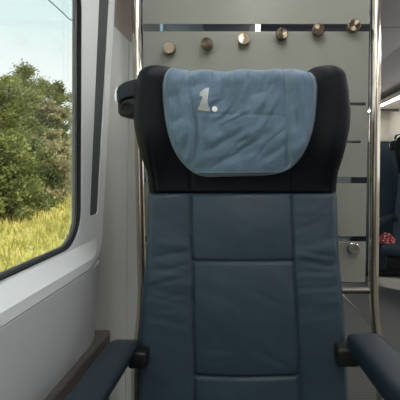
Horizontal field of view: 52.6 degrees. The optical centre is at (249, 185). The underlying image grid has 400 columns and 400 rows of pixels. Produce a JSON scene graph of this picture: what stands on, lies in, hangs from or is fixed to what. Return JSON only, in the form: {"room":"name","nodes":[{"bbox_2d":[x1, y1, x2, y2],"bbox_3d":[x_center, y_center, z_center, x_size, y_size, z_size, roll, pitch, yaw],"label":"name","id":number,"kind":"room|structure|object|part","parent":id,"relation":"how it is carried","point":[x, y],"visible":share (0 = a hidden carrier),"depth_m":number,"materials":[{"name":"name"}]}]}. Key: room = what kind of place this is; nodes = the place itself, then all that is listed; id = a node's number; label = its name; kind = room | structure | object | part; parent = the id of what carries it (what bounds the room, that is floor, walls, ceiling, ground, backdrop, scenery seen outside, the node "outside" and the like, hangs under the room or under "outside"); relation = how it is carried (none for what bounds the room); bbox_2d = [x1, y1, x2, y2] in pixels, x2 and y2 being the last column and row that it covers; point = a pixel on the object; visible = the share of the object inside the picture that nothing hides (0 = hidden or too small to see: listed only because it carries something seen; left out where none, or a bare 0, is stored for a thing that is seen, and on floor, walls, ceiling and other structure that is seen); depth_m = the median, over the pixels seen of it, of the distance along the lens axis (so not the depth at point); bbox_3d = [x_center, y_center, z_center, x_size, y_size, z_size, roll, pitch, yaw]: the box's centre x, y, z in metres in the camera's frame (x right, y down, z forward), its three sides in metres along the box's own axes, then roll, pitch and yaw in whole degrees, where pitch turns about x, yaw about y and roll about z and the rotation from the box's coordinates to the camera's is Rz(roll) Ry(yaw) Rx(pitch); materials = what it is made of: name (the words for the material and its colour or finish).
{"room":"train carriage","nodes":[
{"label":"train carriage","id":0,"kind":"room"},
{"bbox_2d":[0,0,203,399],"bbox_3d":[-0.441,-0.194,2.263,0.111,2.150,9.340,0,3,0],"label":"wall","id":1,"kind":"structure","parent":0,"point":[52,309],"depth_m":1.04,"materials":[{"name":"plastic"}]},
{"bbox_2d":[0,0,81,280],"bbox_3d":[-0.429,-0.139,0.176,0.050,0.931,1.886,0,3,0],"label":"window","id":2,"kind":"structure","parent":1,"relation":"in","point":[77,11],"depth_m":0.97,"materials":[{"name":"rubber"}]},
{"bbox_3d":[-0.428,0.427,-0.638,0.071,0.273,3.480,0,3,0],"label":"panel","id":3,"kind":"part","parent":1,"relation":"part of","materials":[{"name":"white plastic"}]},
{"bbox_3d":[-0.415,-0.293,-0.587,0.049,1.154,3.658,0,3,0],"label":"window panel","id":4,"kind":"part","parent":1,"relation":"part of","materials":[{"name":"grey plastic"}]},
{"bbox_2d":[44,330,109,399],"bbox_3d":[-0.434,0.766,-0.601,0.073,0.532,3.520,0,3,0],"label":"trim","id":5,"kind":"structure","parent":1,"relation":"attached to","point":[101,339],"depth_m":0.95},
{"bbox_3d":[-0.448,0.218,1.260,0.056,1.432,0.331,0,3,0],"label":"pillar panel","id":6,"kind":"part","parent":1,"relation":"part of","materials":[{"name":"grey plastic"}]},
{"bbox_3d":[-0.448,0.196,1.695,0.056,1.432,0.536,0,3,0],"label":"pillar panel","id":7,"kind":"part","parent":1,"relation":"part of","materials":[{"name":"white plastic"}]},
{"bbox_3d":[-0.423,-0.303,4.438,0.076,2.140,4.985,0,3,0],"label":"window panel","id":8,"kind":"part","parent":1,"relation":"part of","materials":[{"name":"glass"}]},
{"bbox_2d":[202,0,399,105],"bbox_3d":[0.990,-1.224,2.239,2.940,0.290,9.400,0,3,0],"label":"ceiling","id":9,"kind":"structure","parent":0,"point":[390,17],"depth_m":3.42,"materials":[{"name":"plastic"}]},
{"bbox_2d":[337,103,388,182],"bbox_3d":[0.990,-0.440,6.962,2.820,2.150,0.050,0,3,0],"label":"wall","id":10,"kind":"structure","parent":0,"point":[384,117],"depth_m":6.91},
{"bbox_2d":[338,236,399,399],"bbox_3d":[0.990,0.903,2.350,2.940,0.050,9.400,0,3,0],"label":"floor","id":11,"kind":"structure","parent":0,"point":[360,387],"depth_m":2.61,"materials":[{"name":"carpet"}]},
{"bbox_2d":[64,65,399,399],"bbox_3d":[-0.012,0.345,0.782,0.600,1.229,0.725,0,3,0],"label":"seat","id":12,"kind":"object","parent":11,"relation":"on","point":[242,299],"visible":1,"depth_m":0.90,"materials":[{"name":"blue leather"}]},
{"bbox_3d":[-0.276,0.370,0.681,0.064,0.045,0.441,0,3,0],"label":"armrest","id":13,"kind":"part","parent":12,"relation":"part of","materials":[{"name":"leather"}]},
{"bbox_2d":[115,79,136,119],"bbox_3d":[-0.284,-0.203,0.946,0.056,0.087,0.060,0,3,0],"label":"light","id":14,"kind":"object","parent":12,"relation":"attached to","point":[125,92],"depth_m":0.92,"materials":[{"name":"black plastic"}]},
{"bbox_3d":[-0.018,0.291,0.950,0.490,0.548,0.205,0,3,0],"label":"backrest","id":15,"kind":"part","parent":12,"relation":"part of","materials":[{"name":"blue leather"}]},
{"bbox_3d":[0.251,0.329,0.679,0.075,0.093,0.441,0,3,0],"label":"armrest","id":16,"kind":"part","parent":12,"relation":"part of","materials":[{"name":"leather"}]},
{"bbox_2d":[131,0,383,399],"bbox_3d":[0.030,-0.137,1.283,0.856,2.140,0.056,0,3,0],"label":"glass wall","id":17,"kind":"structure","parent":11,"relation":"on","point":[358,53],"depth_m":1.27,"materials":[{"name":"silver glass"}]},
{"bbox_3d":[0.019,-0.399,1.281,0.726,1.437,0.008,0,3,0],"label":"glass pane","id":18,"kind":"part","parent":17,"relation":"part of","materials":[{"name":"glass"}]},
{"bbox_2d":[343,294,370,324],"bbox_3d":[0.720,0.842,3.022,0.014,0.003,1.066,0,3,-4],"label":"trim","id":19,"kind":"structure","parent":11,"relation":"on","point":[344,296],"depth_m":2.73,"materials":[{"name":"metal"}]},
{"bbox_2d":[350,140,399,276],"bbox_3d":[1.640,0.202,3.575,1.490,1.222,0.070,0,3,0],"label":"divider","id":20,"kind":"object","parent":11,"relation":"on","point":[388,164],"visible":0.33,"depth_m":3.54,"materials":[{"name":"glass"}]},
{"bbox_3d":[1.640,-0.400,3.544,1.490,0.016,0.070,0,3,0],"label":"rail","id":21,"kind":"part","parent":20,"relation":"part of","materials":[{"name":"silver metal"}]},
{"bbox_2d":[379,136,399,270],"bbox_3d":[1.286,0.233,2.927,0.600,1.229,0.725,2,3,30],"label":"seat","id":22,"kind":"object","parent":11,"relation":"on","point":[391,251],"visible":0.92,"depth_m":2.98,"materials":[{"name":"blue leather"}]},
{"bbox_3d":[1.007,0.250,2.971,0.064,0.045,0.441,2,3,30],"label":"armrest","id":23,"kind":"part","parent":22,"relation":"part of","materials":[{"name":"leather"}]},
{"bbox_2d":[379,232,395,243],"bbox_3d":[0.965,0.364,2.823,0.110,0.067,0.120,0,3,0],"label":"patterned cloth","id":24,"kind":"object","parent":22,"relation":"on","point":[385,238],"visible":0.94,"depth_m":2.78,"materials":[{"name":"red fabric"}]},
{"bbox_2d":[382,235,399,256],"bbox_3d":[1.225,0.437,2.843,0.470,0.080,0.500,2,3,30],"label":"seat cushion","id":25,"kind":"object","parent":22,"relation":"on","point":[389,250],"depth_m":2.72,"materials":[{"name":"blue leather"}]},
{"bbox_3d":[1.250,0.526,2.891,0.430,0.106,0.500,2,3,30],"label":"seat","id":26,"kind":"part","parent":22,"relation":"part of","materials":[{"name":"black plastic"}]},
{"bbox_2d":[389,140,395,150],"bbox_3d":[1.148,-0.321,3.201,0.074,0.087,0.078,0,3,0],"label":"handle","id":27,"kind":"object","parent":22,"relation":"attached to","point":[392,145],"depth_m":3.18,"materials":[{"name":"black plastic"}]},
{"bbox_3d":[1.367,0.180,3.075,0.490,0.548,0.205,2,3,30],"label":"backrest","id":28,"kind":"part","parent":22,"relation":"part of","materials":[{"name":"blue leather"}]},
{"bbox_2d":[389,109,399,139],"bbox_3d":[2.425,-0.120,2.297,0.050,2.000,9.400,0,3,0],"label":"wall","id":29,"kind":"structure","parent":0,"point":[394,117],"depth_m":6.66,"materials":[{"name":"white plastic"}]},
{"bbox_2d":[369,91,399,112],"bbox_3d":[2.152,-1.019,2.250,0.488,0.100,9.200,0,3,0],"label":"luggage rack","id":30,"kind":"object","parent":29,"relation":"attached to","point":[391,103],"visible":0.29,"depth_m":5.80,"materials":[{"name":"white"}]},
{"bbox_2d":[369,99,399,112],"bbox_3d":[2.163,-1.024,2.249,0.466,0.030,9.200,0,3,0],"label":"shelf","id":31,"kind":"object","parent":30,"relation":"attached to","point":[386,104],"depth_m":5.99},
{"label":"outside","id":32,"kind":"structure","parent":0,"visible":0},
{"bbox_2d":[0,195,71,271],"bbox_3d":[-46.200,-1.626,44.977,88.000,3.227,150.000,0,3,0],"label":"ground","id":33,"kind":"structure","parent":32,"point":[29,252],"depth_m":11.98,"materials":[{"name":"yellow plant"}]},
{"bbox_2d":[0,74,51,146],"bbox_3d":[-12.804,-2.463,20.922,4.186,6.868,4.493,0,3,0],"label":"tree","id":34,"kind":"object","parent":33,"relation":"on","point":[9,88],"visible":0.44,"depth_m":20.51,"materials":[{"name":"green plant"}]},
{"bbox_2d":[0,125,53,220],"bbox_3d":[-9.177,-0.399,15.200,3.641,3.823,3.655,2,3,29],"label":"bush","id":35,"kind":"object","parent":33,"relation":"on","point":[13,177],"visible":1,"depth_m":14.75,"materials":[{"name":"green plant"}]},
{"bbox_2d":[1,58,58,132],"bbox_3d":[-14.638,-3.774,25.703,4.590,8.736,4.540,2,4,34],"label":"tree","id":36,"kind":"object","parent":33,"relation":"on","point":[23,72],"visible":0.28,"depth_m":25.45,"materials":[{"name":"green plant"}]},
{"bbox_2d":[1,132,70,212],"bbox_3d":[-10.198,-0.499,17.390,3.724,3.706,4.218,1,3,14],"label":"bush","id":37,"kind":"object","parent":33,"relation":"on","point":[52,177],"visible":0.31,"depth_m":17.62,"materials":[{"name":"green plant"}]},
{"bbox_2d":[0,110,71,170],"bbox_3d":[-13.073,-1.925,23.969,5.177,5.435,5.043,-2,4,-36],"label":"bush","id":38,"kind":"object","parent":33,"relation":"on","point":[56,124],"visible":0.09,"depth_m":23.64,"materials":[{"name":"green plant"}]},
{"bbox_2d":[27,132,71,201],"bbox_3d":[-10.952,-0.866,21.069,3.484,3.952,3.239,1,3,12],"label":"bush","id":39,"kind":"object","parent":33,"relation":"on","point":[64,193],"visible":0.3,"depth_m":20.90,"materials":[{"name":"green plant"}]},
{"bbox_2d":[32,75,68,139],"bbox_3d":[-17.418,-4.696,33.796,4.563,9.252,4.919,0,3,0],"label":"tree","id":40,"kind":"object","parent":33,"relation":"on","point":[50,91],"visible":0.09,"depth_m":33.50,"materials":[{"name":"green plant"}]},
{"bbox_2d":[30,96,71,168],"bbox_3d":[-11.873,-2.191,23.862,2.394,6.191,2.347,0,3,0],"label":"birch tree","id":41,"kind":"object","parent":33,"relation":"on","point":[52,112],"visible":0.52,"depth_m":23.52,"materials":[{"name":"green plant"}]},
{"bbox_2d":[44,136,71,194],"bbox_3d":[-11.640,-1.035,23.920,3.129,3.899,3.713,1,3,18],"label":"bush","id":42,"kind":"object","parent":33,"relation":"on","point":[66,148],"visible":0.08,"depth_m":23.71,"materials":[{"name":"green plant"}]},
{"bbox_2d":[49,80,68,131],"bbox_3d":[-18.731,-5.485,39.724,3.418,9.980,3.622,2,3,29],"label":"tree","id":43,"kind":"object","parent":33,"relation":"on","point":[56,83],"visible":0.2,"depth_m":39.29,"materials":[{"name":"green plant"}]},
{"bbox_2d":[56,89,71,140],"bbox_3d":[-15.706,-4.191,34.699,5.118,8.447,4.390,-1,3,-21],"label":"tree","id":44,"kind":"object","parent":33,"relation":"on","point":[67,96],"visible":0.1,"depth_m":33.82,"materials":[{"name":"green plant"}]}
]}

